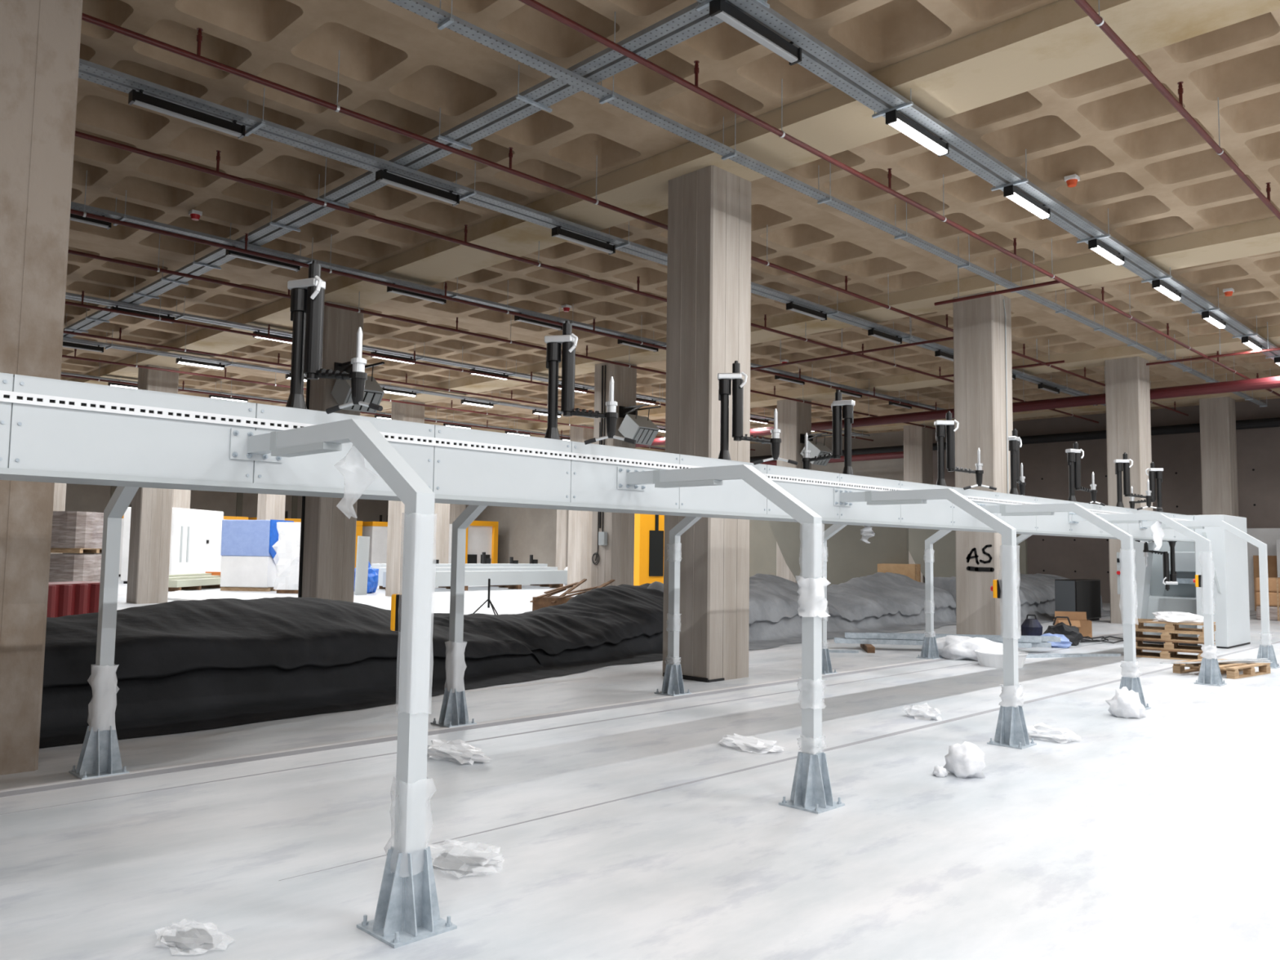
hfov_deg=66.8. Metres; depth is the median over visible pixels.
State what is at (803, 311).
diffuser
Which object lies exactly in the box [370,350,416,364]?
lamp
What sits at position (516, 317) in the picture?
lamp
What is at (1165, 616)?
heap
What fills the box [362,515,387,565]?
machining centre
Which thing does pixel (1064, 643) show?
plastic bag
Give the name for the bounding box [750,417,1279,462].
pipe
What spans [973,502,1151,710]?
support post
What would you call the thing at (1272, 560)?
board
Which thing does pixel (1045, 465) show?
wall
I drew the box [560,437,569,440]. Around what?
lamp
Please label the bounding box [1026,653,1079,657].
bar
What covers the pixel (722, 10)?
lamp
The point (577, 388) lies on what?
lamp
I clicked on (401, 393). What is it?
diffuser
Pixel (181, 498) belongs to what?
concrete column
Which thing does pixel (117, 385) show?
diffuser
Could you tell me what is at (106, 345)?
cable tray
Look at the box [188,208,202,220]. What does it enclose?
smoke detector
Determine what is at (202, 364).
diffuser
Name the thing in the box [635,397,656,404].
lamp
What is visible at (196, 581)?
stack
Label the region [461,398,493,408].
lamp
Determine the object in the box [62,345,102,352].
diffuser
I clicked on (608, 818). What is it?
floor
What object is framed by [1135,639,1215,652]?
pallet
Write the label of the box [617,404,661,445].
heater
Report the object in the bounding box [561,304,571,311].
smoke detector
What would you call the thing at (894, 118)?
lamp
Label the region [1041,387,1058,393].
diffuser
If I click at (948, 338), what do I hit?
pipe
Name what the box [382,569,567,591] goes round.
beam
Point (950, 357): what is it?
diffuser
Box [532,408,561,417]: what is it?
lamp
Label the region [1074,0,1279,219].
pipe
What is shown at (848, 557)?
board
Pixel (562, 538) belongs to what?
concrete column
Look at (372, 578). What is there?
heap
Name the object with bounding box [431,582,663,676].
tarpaulin
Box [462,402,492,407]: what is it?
diffuser
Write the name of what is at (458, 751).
scrap
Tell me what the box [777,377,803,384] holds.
diffuser
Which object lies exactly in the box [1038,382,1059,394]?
lamp
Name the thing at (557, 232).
lamp
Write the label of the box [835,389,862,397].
lamp
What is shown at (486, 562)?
beam
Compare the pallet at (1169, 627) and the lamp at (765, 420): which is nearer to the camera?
the pallet at (1169, 627)
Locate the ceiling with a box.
[60,0,1279,451]
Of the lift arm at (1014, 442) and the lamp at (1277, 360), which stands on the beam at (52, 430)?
the lift arm at (1014, 442)
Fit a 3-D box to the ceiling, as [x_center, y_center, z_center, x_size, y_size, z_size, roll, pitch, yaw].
[-4.391,-3.469,28.150,73.470,0.990,49.280,-3,-6,45]
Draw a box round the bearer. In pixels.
[860,644,875,653]
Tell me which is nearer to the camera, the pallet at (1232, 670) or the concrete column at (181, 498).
the pallet at (1232, 670)
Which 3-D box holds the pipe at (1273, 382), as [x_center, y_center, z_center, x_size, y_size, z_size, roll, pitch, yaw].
[6.459,-2.229,32.321,32.000,1.069,0.278,-3,-6,45]
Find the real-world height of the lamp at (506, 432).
0.164 m
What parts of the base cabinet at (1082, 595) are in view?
panel, door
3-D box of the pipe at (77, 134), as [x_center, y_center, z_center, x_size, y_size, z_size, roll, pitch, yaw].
[2.151,-3.441,19.482,0.070,0.665,38.200,-3,-6,45]
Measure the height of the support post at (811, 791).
2.250 m
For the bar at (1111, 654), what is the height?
0.040 m
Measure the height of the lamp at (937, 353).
0.164 m
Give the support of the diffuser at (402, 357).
attached to the lamp at (375, 352)
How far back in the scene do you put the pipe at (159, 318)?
21.68 m
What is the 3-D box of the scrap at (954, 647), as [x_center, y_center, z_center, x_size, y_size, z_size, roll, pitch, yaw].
[5.117,2.631,15.280,1.246,0.348,0.883,-3,-6,45]
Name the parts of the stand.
leg, leg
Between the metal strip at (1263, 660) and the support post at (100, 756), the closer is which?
the support post at (100, 756)
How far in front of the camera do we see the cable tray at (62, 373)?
31.65 m
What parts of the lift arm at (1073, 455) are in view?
link arm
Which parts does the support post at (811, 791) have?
mounting plate, arm, arm rail, sloping arm, post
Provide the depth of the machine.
57.79 m
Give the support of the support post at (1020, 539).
on the floor
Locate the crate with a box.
[877,563,920,582]
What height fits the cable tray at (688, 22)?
0.370 m
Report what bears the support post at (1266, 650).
on the floor
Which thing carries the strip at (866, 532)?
hanging from the beam at (52, 430)
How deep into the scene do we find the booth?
18.38 m
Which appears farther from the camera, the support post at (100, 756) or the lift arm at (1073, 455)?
the lift arm at (1073, 455)
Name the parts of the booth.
control panel, sill, panel, rail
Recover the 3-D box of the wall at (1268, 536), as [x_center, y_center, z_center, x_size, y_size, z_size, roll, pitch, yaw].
[24.265,2.616,26.916,15.500,2.620,0.580,-3,-6,45]
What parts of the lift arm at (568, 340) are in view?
link arm, handle, handle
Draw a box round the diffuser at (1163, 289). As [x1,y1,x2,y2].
[1155,284,1180,300]
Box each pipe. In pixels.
[61,357,665,450]
[62,344,755,450]
[63,327,769,439]
[65,290,873,440]
[67,235,954,431]
[70,170,1013,429]
[75,130,1098,422]
[81,13,1188,416]
[518,0,1279,396]
[635,376,1279,447]
[750,316,953,370]
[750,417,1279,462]
[750,451,903,466]
[934,249,1061,306]
[938,346,1064,377]
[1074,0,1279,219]
[1146,321,1279,365]
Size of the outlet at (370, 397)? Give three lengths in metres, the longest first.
0.660 x 0.440 x 0.009 m
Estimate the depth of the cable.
18.39 m
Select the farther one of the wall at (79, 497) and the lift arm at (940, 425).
the wall at (79, 497)
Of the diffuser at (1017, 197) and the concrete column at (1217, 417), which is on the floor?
the concrete column at (1217, 417)
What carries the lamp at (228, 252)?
hanging from the cable tray at (74, 206)
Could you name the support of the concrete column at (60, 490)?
on the floor
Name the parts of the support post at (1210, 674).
mounting plate, arm, arm rail, film strip, sloping arm, post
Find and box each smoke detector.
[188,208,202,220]
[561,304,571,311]
[781,359,788,363]
[1063,173,1079,186]
[1222,288,1234,296]
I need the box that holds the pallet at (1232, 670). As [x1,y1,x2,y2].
[1172,657,1272,679]
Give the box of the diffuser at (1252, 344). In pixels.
[1243,341,1261,350]
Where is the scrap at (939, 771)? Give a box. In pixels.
[932,764,947,777]
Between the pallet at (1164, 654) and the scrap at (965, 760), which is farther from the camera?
the pallet at (1164, 654)
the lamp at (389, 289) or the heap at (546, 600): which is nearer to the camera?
the lamp at (389, 289)
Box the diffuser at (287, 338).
[256,337,292,343]
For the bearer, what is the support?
on the floor
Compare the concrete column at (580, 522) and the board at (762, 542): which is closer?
the board at (762, 542)
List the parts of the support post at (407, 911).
mounting plate, arm, arm rail, sloping arm, post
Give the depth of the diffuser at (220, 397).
31.16 m
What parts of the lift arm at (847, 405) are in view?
link arm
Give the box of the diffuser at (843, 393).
[840,391,861,397]
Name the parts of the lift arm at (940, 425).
link arm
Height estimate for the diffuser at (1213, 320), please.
0.034 m
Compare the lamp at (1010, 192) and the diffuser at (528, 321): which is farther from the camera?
the diffuser at (528, 321)
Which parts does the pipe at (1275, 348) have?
hanger rod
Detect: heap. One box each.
[354,562,378,593]
[529,578,614,610]
[1151,611,1203,623]
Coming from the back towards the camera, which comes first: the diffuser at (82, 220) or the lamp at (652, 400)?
the lamp at (652, 400)
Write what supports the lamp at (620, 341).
hanging from the cable tray at (74, 206)
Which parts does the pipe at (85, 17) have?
hanger rod, hanger rod, hanger rod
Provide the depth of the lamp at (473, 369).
26.19 m
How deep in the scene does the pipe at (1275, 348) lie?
21.96 m
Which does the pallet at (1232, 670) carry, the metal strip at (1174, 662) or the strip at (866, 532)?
the metal strip at (1174, 662)
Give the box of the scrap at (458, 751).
[426,739,492,764]
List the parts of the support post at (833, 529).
post, sloping arm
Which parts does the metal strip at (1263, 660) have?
metal strip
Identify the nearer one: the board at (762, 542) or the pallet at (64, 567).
the pallet at (64, 567)
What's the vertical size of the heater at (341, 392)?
1.017 m
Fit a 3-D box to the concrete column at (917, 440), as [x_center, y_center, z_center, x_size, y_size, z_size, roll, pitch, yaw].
[10.670,1.200,37.162,0.804,6.580,0.834,-3,-6,45]
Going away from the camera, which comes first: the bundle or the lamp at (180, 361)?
the bundle
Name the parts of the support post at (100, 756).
post, sloping arm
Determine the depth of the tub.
14.07 m
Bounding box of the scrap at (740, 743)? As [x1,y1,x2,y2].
[718,733,785,753]
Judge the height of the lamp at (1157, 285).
0.164 m
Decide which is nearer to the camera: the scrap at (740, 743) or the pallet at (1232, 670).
the scrap at (740, 743)
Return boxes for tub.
[973,648,1028,667]
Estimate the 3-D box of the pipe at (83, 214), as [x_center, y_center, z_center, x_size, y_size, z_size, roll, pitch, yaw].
[0.089,-3.319,21.517,0.070,0.665,38.200,-3,-6,45]
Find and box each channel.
[834,637,1031,648]
[844,632,1041,642]
[857,638,1051,647]
[867,632,1061,641]
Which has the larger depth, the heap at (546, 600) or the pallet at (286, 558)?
the pallet at (286, 558)
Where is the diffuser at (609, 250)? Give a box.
[555,234,613,253]
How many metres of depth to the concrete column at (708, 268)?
12.52 m
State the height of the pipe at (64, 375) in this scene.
0.665 m
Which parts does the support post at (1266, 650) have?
mounting plate, arm, arm rail, sloping arm, post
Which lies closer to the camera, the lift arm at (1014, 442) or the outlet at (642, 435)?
the lift arm at (1014, 442)
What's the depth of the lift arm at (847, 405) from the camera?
10.05 m
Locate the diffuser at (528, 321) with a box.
[517,319,561,329]
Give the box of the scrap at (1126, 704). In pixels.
[1105,686,1146,718]
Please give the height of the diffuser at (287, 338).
0.034 m
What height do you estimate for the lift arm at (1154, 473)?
0.935 m
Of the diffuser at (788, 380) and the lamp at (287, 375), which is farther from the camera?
the lamp at (287, 375)
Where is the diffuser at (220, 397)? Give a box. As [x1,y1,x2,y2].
[211,396,246,402]
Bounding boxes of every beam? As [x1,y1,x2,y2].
[0,372,1195,542]
[371,551,547,589]
[377,566,557,588]
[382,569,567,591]
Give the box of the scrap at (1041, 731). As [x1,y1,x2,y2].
[1026,722,1080,743]
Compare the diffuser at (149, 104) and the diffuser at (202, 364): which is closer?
the diffuser at (149, 104)
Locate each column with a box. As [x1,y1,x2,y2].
[0,0,82,775]
[50,482,66,553]
[126,364,178,604]
[172,488,191,508]
[257,493,285,520]
[297,301,364,602]
[385,400,424,596]
[433,502,449,563]
[449,503,466,524]
[555,509,568,570]
[567,424,593,591]
[591,360,636,587]
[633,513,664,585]
[662,164,751,682]
[776,398,811,583]
[903,424,933,582]
[952,290,1013,635]
[1104,356,1152,623]
[1199,396,1238,516]
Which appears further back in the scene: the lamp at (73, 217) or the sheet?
the sheet
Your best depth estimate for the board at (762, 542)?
33.96 m
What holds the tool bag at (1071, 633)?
on the floor
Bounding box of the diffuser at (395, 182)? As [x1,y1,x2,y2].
[380,178,457,204]
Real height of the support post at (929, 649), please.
2.250 m
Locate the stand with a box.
[473,578,497,614]
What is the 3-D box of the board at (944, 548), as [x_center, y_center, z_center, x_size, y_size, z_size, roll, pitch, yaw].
[11.475,2.789,34.893,4.900,3.100,0.120,-3,-6,45]
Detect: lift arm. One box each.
[285,260,382,413]
[544,320,635,444]
[717,360,798,465]
[801,390,854,475]
[933,411,996,490]
[1008,428,1026,495]
[1065,441,1105,506]
[1113,452,1162,510]
[1128,462,1164,512]
[1134,540,1177,591]
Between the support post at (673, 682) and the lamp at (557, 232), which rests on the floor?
the support post at (673, 682)
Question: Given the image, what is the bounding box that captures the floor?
[0,577,1279,959]
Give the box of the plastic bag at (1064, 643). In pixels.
[1040,633,1071,648]
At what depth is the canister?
17.79 m
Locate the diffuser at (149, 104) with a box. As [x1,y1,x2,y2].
[133,100,241,137]
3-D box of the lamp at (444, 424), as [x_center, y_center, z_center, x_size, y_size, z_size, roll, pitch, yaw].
[-7.031,-2.094,37.382,0.124,0.164,1.200,-3,-6,45]
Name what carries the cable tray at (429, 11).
hanging from the ceiling
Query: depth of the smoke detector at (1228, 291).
18.74 m
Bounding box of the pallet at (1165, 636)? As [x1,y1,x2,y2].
[1135,630,1214,642]
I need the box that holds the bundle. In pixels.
[46,581,100,617]
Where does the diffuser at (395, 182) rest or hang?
attached to the lamp at (382, 175)
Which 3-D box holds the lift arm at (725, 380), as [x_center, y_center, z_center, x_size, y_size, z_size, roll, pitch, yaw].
[1.037,-0.596,8.601,0.719,0.935,0.148,0,-4,7]
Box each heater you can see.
[331,360,384,413]
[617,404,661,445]
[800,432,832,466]
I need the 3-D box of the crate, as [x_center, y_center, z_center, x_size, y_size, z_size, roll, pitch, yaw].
[7.198,3.011,26.900,1.022,1.360,1.720,-1,-4,20]
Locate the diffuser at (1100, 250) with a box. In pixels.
[1091,245,1124,265]
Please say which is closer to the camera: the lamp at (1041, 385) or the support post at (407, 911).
the support post at (407, 911)
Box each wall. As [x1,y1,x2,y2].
[62,483,388,554]
[465,398,1279,603]
[1246,528,1279,610]
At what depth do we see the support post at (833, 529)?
13.11 m
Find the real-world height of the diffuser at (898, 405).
0.022 m
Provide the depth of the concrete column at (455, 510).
58.33 m
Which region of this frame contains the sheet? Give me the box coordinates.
[354,535,369,595]
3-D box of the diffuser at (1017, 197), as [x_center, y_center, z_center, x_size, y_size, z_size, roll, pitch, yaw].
[5.190,-3.664,12.985,0.120,0.034,1.140,-3,-6,45]
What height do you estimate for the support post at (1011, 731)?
2.250 m
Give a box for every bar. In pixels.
[828,649,858,653]
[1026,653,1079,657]
[1027,653,1120,656]
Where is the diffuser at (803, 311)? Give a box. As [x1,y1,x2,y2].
[788,308,825,319]
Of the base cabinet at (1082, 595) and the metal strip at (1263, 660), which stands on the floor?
the base cabinet at (1082, 595)
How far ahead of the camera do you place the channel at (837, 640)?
16.34 m
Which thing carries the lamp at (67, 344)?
hanging from the cable tray at (106, 345)
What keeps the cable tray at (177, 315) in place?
hanging from the ceiling
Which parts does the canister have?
handle, lid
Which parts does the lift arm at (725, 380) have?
link arm, handle, handle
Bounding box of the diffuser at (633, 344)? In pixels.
[621,342,657,351]
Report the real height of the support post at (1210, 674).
2.250 m
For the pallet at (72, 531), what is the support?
on the pallet at (64, 567)
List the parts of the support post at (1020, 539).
sloping arm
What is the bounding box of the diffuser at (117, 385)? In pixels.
[110,384,137,388]
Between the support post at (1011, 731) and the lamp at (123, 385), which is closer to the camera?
the support post at (1011, 731)
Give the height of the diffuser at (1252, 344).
0.034 m
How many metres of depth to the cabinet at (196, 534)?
41.14 m
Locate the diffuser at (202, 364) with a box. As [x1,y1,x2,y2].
[178,361,223,369]
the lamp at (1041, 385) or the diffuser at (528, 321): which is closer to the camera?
the diffuser at (528, 321)
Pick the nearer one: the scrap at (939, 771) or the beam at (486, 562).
the scrap at (939, 771)
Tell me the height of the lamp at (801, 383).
0.164 m
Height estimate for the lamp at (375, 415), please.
0.164 m
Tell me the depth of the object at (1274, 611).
25.86 m
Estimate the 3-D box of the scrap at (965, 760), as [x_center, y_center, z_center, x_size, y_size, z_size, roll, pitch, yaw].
[2.383,2.038,7.117,0.236,0.252,0.291,3,-5,-27]
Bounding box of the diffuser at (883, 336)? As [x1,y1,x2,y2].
[871,333,900,343]
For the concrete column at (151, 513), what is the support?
on the floor
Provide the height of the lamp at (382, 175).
0.164 m
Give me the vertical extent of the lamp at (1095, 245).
0.164 m
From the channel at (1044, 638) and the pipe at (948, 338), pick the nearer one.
the channel at (1044, 638)
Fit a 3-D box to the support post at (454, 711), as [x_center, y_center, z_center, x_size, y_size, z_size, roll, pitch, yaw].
[-1.147,1.085,8.440,1.850,2.250,0.310,-3,-6,45]
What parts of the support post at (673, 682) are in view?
post, sloping arm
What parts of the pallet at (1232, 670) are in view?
metal strip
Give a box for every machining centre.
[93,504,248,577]
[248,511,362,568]
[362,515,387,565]
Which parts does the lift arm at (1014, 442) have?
link arm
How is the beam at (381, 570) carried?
on the floor
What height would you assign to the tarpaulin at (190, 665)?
0.943 m
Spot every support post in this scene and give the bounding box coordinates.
[68,486,138,779]
[229,418,457,948]
[430,504,487,728]
[616,464,844,813]
[654,516,701,696]
[822,524,846,675]
[833,488,1036,749]
[916,529,951,659]
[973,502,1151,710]
[1016,533,1031,635]
[1068,511,1226,686]
[1138,520,1279,668]
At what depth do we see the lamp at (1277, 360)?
22.95 m
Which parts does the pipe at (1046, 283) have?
hanger rod, hanger rod, hanger rod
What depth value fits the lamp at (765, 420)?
34.58 m
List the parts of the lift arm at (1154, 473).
link arm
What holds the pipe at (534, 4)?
hanging from the ceiling
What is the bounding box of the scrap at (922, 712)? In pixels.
[902,702,942,720]
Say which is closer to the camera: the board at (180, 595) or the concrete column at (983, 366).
the concrete column at (983, 366)
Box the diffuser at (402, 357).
[372,356,413,364]
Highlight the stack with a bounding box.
[168,571,220,591]
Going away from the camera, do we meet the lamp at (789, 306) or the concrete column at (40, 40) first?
the concrete column at (40, 40)
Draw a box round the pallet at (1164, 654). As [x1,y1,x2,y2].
[1135,648,1203,660]
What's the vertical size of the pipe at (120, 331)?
0.665 m
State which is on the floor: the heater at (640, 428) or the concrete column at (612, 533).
the concrete column at (612, 533)
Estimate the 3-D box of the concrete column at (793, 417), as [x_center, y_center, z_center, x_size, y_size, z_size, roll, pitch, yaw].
[4.990,0.699,31.438,0.804,6.580,0.834,-3,-6,45]
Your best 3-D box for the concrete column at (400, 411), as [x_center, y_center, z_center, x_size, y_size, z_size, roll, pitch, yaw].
[-7.957,0.627,32.887,0.804,6.580,0.834,-3,-6,45]
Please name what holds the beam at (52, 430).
on the support post at (407, 911)
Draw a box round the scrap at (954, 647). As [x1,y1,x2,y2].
[935,635,1003,661]
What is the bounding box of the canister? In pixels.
[1020,613,1042,635]
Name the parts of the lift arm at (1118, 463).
link arm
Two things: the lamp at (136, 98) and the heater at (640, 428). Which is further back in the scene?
the heater at (640, 428)
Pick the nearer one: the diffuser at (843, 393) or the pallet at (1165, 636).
the pallet at (1165, 636)
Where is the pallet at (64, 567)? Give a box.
[48,553,101,582]
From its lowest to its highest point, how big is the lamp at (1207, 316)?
0.164 m
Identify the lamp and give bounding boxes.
[62,341,103,352]
[70,213,111,229]
[107,382,137,388]
[110,305,174,323]
[128,88,245,139]
[175,356,224,369]
[208,394,248,402]
[225,245,300,271]
[253,329,292,343]
[285,373,306,381]
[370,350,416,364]
[374,414,391,419]
[375,168,459,205]
[382,386,416,396]
[386,283,446,304]
[443,422,471,429]
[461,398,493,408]
[469,368,508,379]
[505,431,530,435]
[514,312,562,330]
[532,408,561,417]
[551,226,615,254]
[558,383,587,393]
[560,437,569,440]
[617,338,657,351]
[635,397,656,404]
[658,427,665,432]
[709,0,801,65]
[750,417,768,423]
[774,373,804,385]
[786,301,826,320]
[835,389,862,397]
[867,328,902,344]
[885,109,948,156]
[888,399,911,408]
[934,349,953,361]
[1003,184,1050,219]
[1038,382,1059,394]
[1088,239,1124,266]
[1151,279,1181,301]
[1201,311,1226,328]
[1241,336,1262,350]
[1274,357,1279,365]
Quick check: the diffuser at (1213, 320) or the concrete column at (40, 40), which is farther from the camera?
the diffuser at (1213, 320)
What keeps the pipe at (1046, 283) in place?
hanging from the ceiling
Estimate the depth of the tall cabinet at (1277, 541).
29.72 m
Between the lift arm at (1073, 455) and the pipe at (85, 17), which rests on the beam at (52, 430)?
the lift arm at (1073, 455)
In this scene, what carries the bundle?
on the floor
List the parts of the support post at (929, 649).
post, sloping arm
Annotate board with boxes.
[168,590,297,600]
[749,520,776,577]
[767,520,908,586]
[908,528,1027,577]
[1253,555,1277,610]
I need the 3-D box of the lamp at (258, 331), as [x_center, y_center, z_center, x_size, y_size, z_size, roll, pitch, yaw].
[-8.196,-3.240,22.095,0.124,0.164,1.200,-3,-6,45]
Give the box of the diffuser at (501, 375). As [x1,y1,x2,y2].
[473,373,506,379]
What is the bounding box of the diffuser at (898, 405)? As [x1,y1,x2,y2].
[892,404,910,408]
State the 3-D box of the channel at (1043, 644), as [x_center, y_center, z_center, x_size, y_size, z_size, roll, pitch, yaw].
[5.288,2.753,16.447,3.200,0.080,0.200,0,-4,5]
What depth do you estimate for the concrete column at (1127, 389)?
24.07 m
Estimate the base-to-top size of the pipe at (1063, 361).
0.658 m
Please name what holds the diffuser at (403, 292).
attached to the lamp at (389, 289)
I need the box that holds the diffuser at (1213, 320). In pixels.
[1204,315,1225,328]
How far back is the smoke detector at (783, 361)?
26.19 m
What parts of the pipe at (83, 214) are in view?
hanger rod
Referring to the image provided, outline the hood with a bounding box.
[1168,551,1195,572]
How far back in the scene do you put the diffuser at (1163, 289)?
17.10 m
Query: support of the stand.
on the floor
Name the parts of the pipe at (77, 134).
hanger rod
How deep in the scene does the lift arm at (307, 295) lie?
5.74 m
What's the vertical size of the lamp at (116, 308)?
0.164 m
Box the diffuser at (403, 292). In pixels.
[390,289,444,303]
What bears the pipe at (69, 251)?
hanging from the ceiling
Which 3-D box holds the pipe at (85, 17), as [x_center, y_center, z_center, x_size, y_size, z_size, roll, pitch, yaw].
[4.069,-3.560,17.513,0.070,0.665,38.308,-3,-6,45]
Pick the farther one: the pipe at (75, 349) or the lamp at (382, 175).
the pipe at (75, 349)
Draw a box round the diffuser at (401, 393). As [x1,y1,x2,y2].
[384,391,415,396]
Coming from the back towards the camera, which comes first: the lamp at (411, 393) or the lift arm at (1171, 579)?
the lamp at (411, 393)
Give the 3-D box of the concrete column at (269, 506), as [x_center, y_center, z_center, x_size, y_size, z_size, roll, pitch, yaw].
[-15.224,1.058,40.061,0.804,6.580,0.834,-3,-6,45]
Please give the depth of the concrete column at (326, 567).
19.65 m
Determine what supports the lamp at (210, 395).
hanging from the cable tray at (62, 373)
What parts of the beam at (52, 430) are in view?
panel, panel, panel, panel, panel, panel, panel, panel, panel, panel, panel, panel, panel, panel, panel, panel, panel, panel, panel, panel, panel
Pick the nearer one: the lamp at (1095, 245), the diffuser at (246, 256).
the lamp at (1095, 245)
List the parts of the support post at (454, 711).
post, sloping arm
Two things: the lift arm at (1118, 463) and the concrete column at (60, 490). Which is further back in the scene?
the concrete column at (60, 490)
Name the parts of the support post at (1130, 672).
arm, arm rail, sloping arm, post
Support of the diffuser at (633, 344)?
attached to the lamp at (620, 341)
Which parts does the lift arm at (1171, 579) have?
link arm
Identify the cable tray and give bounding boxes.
[61,372,665,449]
[62,0,769,337]
[62,335,770,444]
[65,292,870,436]
[70,190,949,410]
[78,57,1106,406]
[387,0,1266,407]
[695,0,1279,359]
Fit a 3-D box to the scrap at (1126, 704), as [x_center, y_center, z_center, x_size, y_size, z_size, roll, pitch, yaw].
[4.935,2.251,9.851,0.340,0.300,0.323,2,-5,-21]
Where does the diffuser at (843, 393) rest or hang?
attached to the lamp at (846, 393)
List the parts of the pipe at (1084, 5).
hanger rod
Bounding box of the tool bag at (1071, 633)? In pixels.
[1043,616,1084,645]
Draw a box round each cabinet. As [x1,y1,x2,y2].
[120,506,223,583]
[1054,578,1101,621]
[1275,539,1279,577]
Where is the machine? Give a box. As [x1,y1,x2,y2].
[448,520,498,563]
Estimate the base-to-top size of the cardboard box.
0.496 m
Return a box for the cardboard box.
[1053,611,1092,637]
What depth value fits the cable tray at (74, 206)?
17.54 m
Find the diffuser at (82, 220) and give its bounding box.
[70,217,108,228]
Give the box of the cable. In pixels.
[1079,635,1123,643]
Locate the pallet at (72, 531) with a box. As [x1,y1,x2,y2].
[50,511,103,553]
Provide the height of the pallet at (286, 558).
2.460 m
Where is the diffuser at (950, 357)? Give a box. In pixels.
[937,355,953,361]
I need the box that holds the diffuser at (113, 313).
[112,312,171,323]
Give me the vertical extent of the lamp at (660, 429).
0.164 m
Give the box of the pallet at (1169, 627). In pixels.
[1135,618,1215,633]
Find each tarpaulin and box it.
[39,596,574,747]
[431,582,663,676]
[647,572,956,649]
[933,573,1110,624]
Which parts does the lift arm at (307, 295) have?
link arm, handle, handle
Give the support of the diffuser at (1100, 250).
attached to the lamp at (1095, 245)
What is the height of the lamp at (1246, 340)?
0.164 m
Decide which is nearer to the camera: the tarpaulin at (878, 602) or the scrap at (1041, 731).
the scrap at (1041, 731)
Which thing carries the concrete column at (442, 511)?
on the floor
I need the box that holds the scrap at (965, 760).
[943,741,986,778]
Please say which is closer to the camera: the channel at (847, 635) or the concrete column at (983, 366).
the channel at (847, 635)
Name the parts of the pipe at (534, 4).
hanger rod, hanger rod, hanger rod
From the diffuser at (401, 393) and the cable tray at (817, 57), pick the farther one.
the diffuser at (401, 393)
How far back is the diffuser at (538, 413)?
33.50 m
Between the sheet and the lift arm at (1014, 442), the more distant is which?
the sheet
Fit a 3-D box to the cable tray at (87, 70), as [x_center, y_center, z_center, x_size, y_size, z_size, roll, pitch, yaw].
[3.765,-3.534,19.512,0.480,0.430,36.500,-3,-6,45]
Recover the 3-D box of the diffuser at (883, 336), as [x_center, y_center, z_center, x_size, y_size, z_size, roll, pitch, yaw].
[5.328,-3.063,21.067,0.084,0.022,1.140,-3,-6,45]
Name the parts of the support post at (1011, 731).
mounting plate, arm, arm rail, sloping arm, post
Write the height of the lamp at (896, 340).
0.164 m
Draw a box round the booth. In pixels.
[1116,514,1250,648]
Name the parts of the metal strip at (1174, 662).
metal strip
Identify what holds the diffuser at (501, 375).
attached to the lamp at (473, 369)
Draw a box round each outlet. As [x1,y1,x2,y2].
[346,391,382,412]
[634,427,657,444]
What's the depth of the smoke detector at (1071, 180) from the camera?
13.30 m
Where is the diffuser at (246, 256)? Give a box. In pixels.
[229,253,297,271]
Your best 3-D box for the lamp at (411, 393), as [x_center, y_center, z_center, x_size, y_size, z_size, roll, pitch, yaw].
[-7.347,-2.683,29.476,0.124,0.164,1.200,-3,-6,45]
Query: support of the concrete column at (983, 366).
on the floor
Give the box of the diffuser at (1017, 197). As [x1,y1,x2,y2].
[1006,192,1048,218]
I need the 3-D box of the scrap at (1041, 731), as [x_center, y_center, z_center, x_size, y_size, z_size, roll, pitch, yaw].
[3.588,2.223,8.586,0.547,0.132,0.323,-3,-6,45]
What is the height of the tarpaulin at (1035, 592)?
1.121 m
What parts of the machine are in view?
frame post, frame post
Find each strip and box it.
[860,525,875,543]
[1171,657,1250,663]
[1195,657,1270,663]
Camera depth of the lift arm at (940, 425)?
11.42 m
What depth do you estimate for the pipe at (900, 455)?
38.75 m
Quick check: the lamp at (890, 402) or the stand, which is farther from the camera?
the lamp at (890, 402)
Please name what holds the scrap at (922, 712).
on the floor
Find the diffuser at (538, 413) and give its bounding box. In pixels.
[535,412,560,417]

